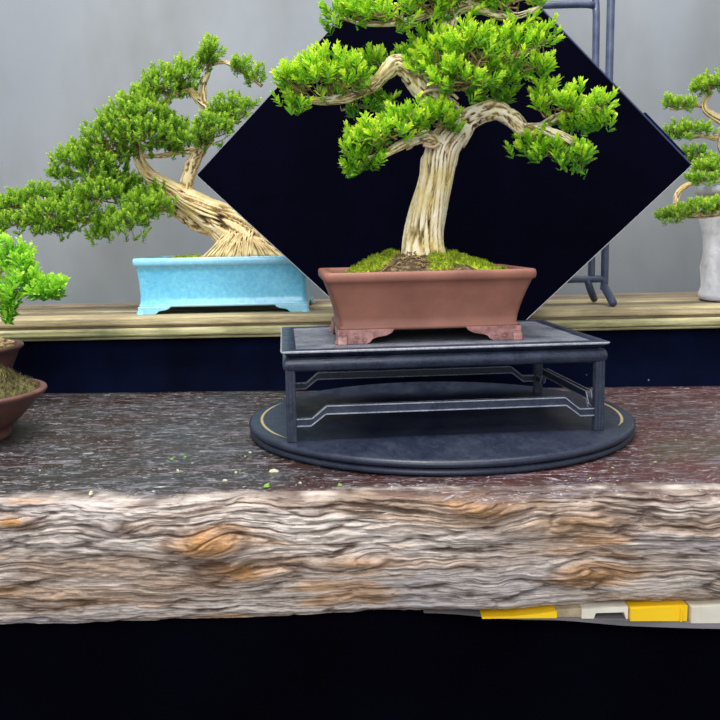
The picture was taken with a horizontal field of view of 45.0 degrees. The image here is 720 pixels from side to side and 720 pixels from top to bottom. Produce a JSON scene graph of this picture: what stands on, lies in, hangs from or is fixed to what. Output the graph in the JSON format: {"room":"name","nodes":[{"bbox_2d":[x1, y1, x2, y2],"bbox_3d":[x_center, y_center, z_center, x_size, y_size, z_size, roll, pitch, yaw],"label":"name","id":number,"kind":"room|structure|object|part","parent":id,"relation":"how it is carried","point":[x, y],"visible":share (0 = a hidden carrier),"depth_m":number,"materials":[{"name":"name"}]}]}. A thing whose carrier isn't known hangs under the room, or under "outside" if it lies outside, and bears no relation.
{"room":"plant shop","nodes":[
{"label":"plant shop","id":0,"kind":"room"},
{"bbox_2d":[0,339,23,369],"bbox_3d":[-0.552,0.023,1.169,0.193,0.083,0.193,-1,8,0],"label":"pot","id":1,"kind":"object","parent":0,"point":[9,348],"depth_m":1.16,"materials":[{"name":"brown ceramic"}]},
{"bbox_2d":[132,255,314,314],"bbox_3d":[-0.214,-0.127,1.426,0.273,0.087,0.180,-1,8,0],"label":"pot","id":2,"kind":"object","parent":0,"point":[165,282],"depth_m":1.34,"materials":[{"name":"blue ceramic"}]},
{"bbox_2d":[0,0,719,304],"bbox_3d":[0.075,-0.934,1.634,6.000,3.380,0.100,-1,8,0],"label":"wall","id":3,"kind":"structure","parent":0,"point":[60,60],"depth_m":1.64,"materials":[{"name":"grey paint"}]},
{"bbox_2d":[318,264,536,344],"bbox_3d":[0.067,-0.065,0.965,0.231,0.074,0.172,-1,8,0],"label":"pot","id":4,"kind":"object","parent":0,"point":[369,302],"depth_m":0.90,"materials":[{"name":"brown ceramic"}]},
{"bbox_2d":[695,185,719,301],"bbox_3d":[0.630,-0.189,1.409,0.170,0.183,0.170,-1,8,0],"label":"pot","id":5,"kind":"object","parent":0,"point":[709,290],"depth_m":1.39,"materials":[{"name":"white ceramic"}]},
{"bbox_3d":[0.113,1.042,-0.052,6.000,0.050,4.000,-1,8,0],"label":"floor","id":6,"kind":"structure","parent":0,"visible":0},
{"bbox_2d":[0,386,719,623],"bbox_3d":[0.026,0.463,1.066,1.848,0.780,0.571,-1,8,0],"label":"table","id":7,"kind":"object","parent":6,"relation":"on","point":[152,540],"visible":0.89,"depth_m":0.77,"materials":[{"name":"brown wood"}]},
{"bbox_2d":[0,364,47,440],"bbox_3d":[-0.456,0.045,0.975,0.201,0.091,0.201,-1,8,0],"label":"pot","id":8,"kind":"object","parent":7,"relation":"on","point":[18,392],"visible":1,"depth_m":0.96,"materials":[{"name":"brown ceramic"}]},
{"bbox_2d":[0,228,70,369],"bbox_3d":[-0.512,-0.057,1.157,0.274,0.244,0.191,-1,8,0],"label":"bonsai","id":9,"kind":"object","parent":7,"relation":"on","point":[34,283],"visible":1,"depth_m":1.12,"materials":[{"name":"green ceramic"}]},
{"bbox_2d":[249,382,635,475],"bbox_3d":[0.091,0.068,1.006,0.435,0.015,0.435,-1,8,0],"label":"turntable","id":10,"kind":"object","parent":7,"relation":"on","point":[499,440],"visible":0.94,"depth_m":0.90,"materials":[{"name":"black paint"}]},
{"bbox_2d":[280,320,609,442],"bbox_3d":[0.079,0.016,0.989,0.334,0.093,0.233,-2,8,-5],"label":"display stand","id":11,"kind":"object","parent":10,"relation":"on","point":[307,348],"visible":1,"depth_m":0.88,"materials":[{"name":"black paint"}]},
{"bbox_3d":[-0.069,0.046,0.871,0.010,0.073,0.010,-2,8,-5],"label":"leg","id":12,"kind":"part","parent":11,"relation":"part of","materials":[{"name":"black paint"}]},
{"bbox_3d":[0.078,-0.029,0.982,0.318,0.001,0.226,-1,8,0],"label":"panel","id":13,"kind":"part","parent":11,"relation":"part of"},
{"bbox_2d":[269,0,619,344],"bbox_3d":[0.088,-0.238,0.941,0.367,0.423,0.158,-2,8,-5],"label":"bonsai","id":14,"kind":"object","parent":11,"relation":"on","point":[424,285],"visible":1,"depth_m":0.90,"materials":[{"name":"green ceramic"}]},
{"bbox_3d":[0.227,0.006,1.109,0.010,0.073,0.010,-2,8,-5],"label":"leg","id":15,"kind":"part","parent":11,"relation":"part of","materials":[{"name":"black paint"}]},
{"bbox_3d":[0.246,0.036,0.897,0.010,0.073,0.010,-2,8,-5],"label":"leg","id":16,"kind":"part","parent":11,"relation":"part of","materials":[{"name":"black paint"}]},
{"bbox_2d":[196,0,691,381],"bbox_3d":[0.119,-0.281,1.239,0.703,0.681,0.017,-1,8,0],"label":"display board","id":17,"kind":"object","parent":7,"relation":"on","point":[280,172],"visible":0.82,"depth_m":1.24,"materials":[{"name":"fabric"}]},
{"bbox_2d":[423,600,719,628],"bbox_3d":[0.377,0.196,0.945,0.640,0.023,0.387,-1,8,0],"label":"board","id":18,"kind":"object","parent":7,"relation":"attached to","point":[618,618],"depth_m":0.76,"materials":[{"name":"grey plastic"}]},
{"bbox_2d":[479,605,556,618],"bbox_3d":[0.141,0.222,0.791,0.066,0.006,0.050,-1,8,0],"label":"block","id":19,"kind":"object","parent":18,"relation":"on","point":[548,611],"visible":0.42,"depth_m":0.77,"materials":[{"name":"yellow plastic"}]},
{"bbox_2d":[554,604,580,616],"bbox_3d":[0.185,0.220,0.793,0.022,0.009,0.050,-1,8,0],"label":"scrap","id":20,"kind":"object","parent":18,"relation":"on","point":[574,610],"visible":0.48,"depth_m":0.77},
{"bbox_2d":[579,601,627,618],"bbox_3d":[0.215,0.219,0.790,0.041,0.011,0.050,-1,8,0],"label":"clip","id":21,"kind":"object","parent":18,"relation":"on","point":[588,610],"visible":0.52,"depth_m":0.77,"materials":[{"name":"white plastic"}]},
{"bbox_2d":[625,600,687,621],"bbox_3d":[0.261,0.218,0.783,0.049,0.014,0.053,-1,8,0],"label":"block","id":22,"kind":"object","parent":18,"relation":"on","point":[666,610],"visible":0.51,"depth_m":0.76,"materials":[{"name":"yellow plastic"}]},
{"bbox_3d":[0.335,0.217,0.780,0.094,0.016,0.050,-1,8,0],"label":"plastic strip","id":23,"kind":"part","parent":18,"relation":"part of","materials":[{"name":"white plastic"}]},
{"bbox_2d":[0,292,719,340],"bbox_3d":[0.100,0.343,1.526,3.200,0.884,0.319,-1,8,0],"label":"shelf","id":24,"kind":"object","parent":6,"relation":"on","point":[661,310],"visible":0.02,"depth_m":1.31,"materials":[{"name":"brown wood"}]},
{"bbox_2d":[13,337,285,392],"bbox_3d":[-0.325,0.009,1.345,0.418,0.084,0.008,-1,8,0],"label":"panel","id":25,"kind":"object","parent":24,"relation":"hanging from","point":[232,363],"depth_m":1.34,"materials":[{"name":"fabric"}]},
{"bbox_2d":[0,31,314,314],"bbox_3d":[-0.360,-0.295,1.401,0.559,0.431,0.180,-1,8,0],"label":"bonsai","id":26,"kind":"object","parent":24,"relation":"on","point":[244,269],"visible":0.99,"depth_m":1.35,"materials":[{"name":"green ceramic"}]},
{"bbox_2d":[539,0,616,306],"bbox_3d":[0.218,-0.362,1.342,0.355,0.558,0.108,-1,8,0],"label":"metal stand","id":27,"kind":"object","parent":24,"relation":"on","point":[594,5],"visible":0.29,"depth_m":1.34,"materials":[{"name":"blue paint"}]},
{"bbox_2d":[579,328,719,386],"bbox_3d":[0.447,-0.003,1.346,0.218,0.090,0.008,-1,8,0],"label":"panel","id":28,"kind":"object","parent":24,"relation":"hanging from","point":[662,357],"depth_m":1.35,"materials":[{"name":"fabric"}]},
{"bbox_2d":[653,67,719,301],"bbox_3d":[0.578,-0.279,1.369,0.283,0.373,0.170,-5,9,-27],"label":"bonsai","id":29,"kind":"object","parent":24,"relation":"on","point":[708,216],"visible":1,"depth_m":1.36,"materials":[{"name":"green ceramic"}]}
]}

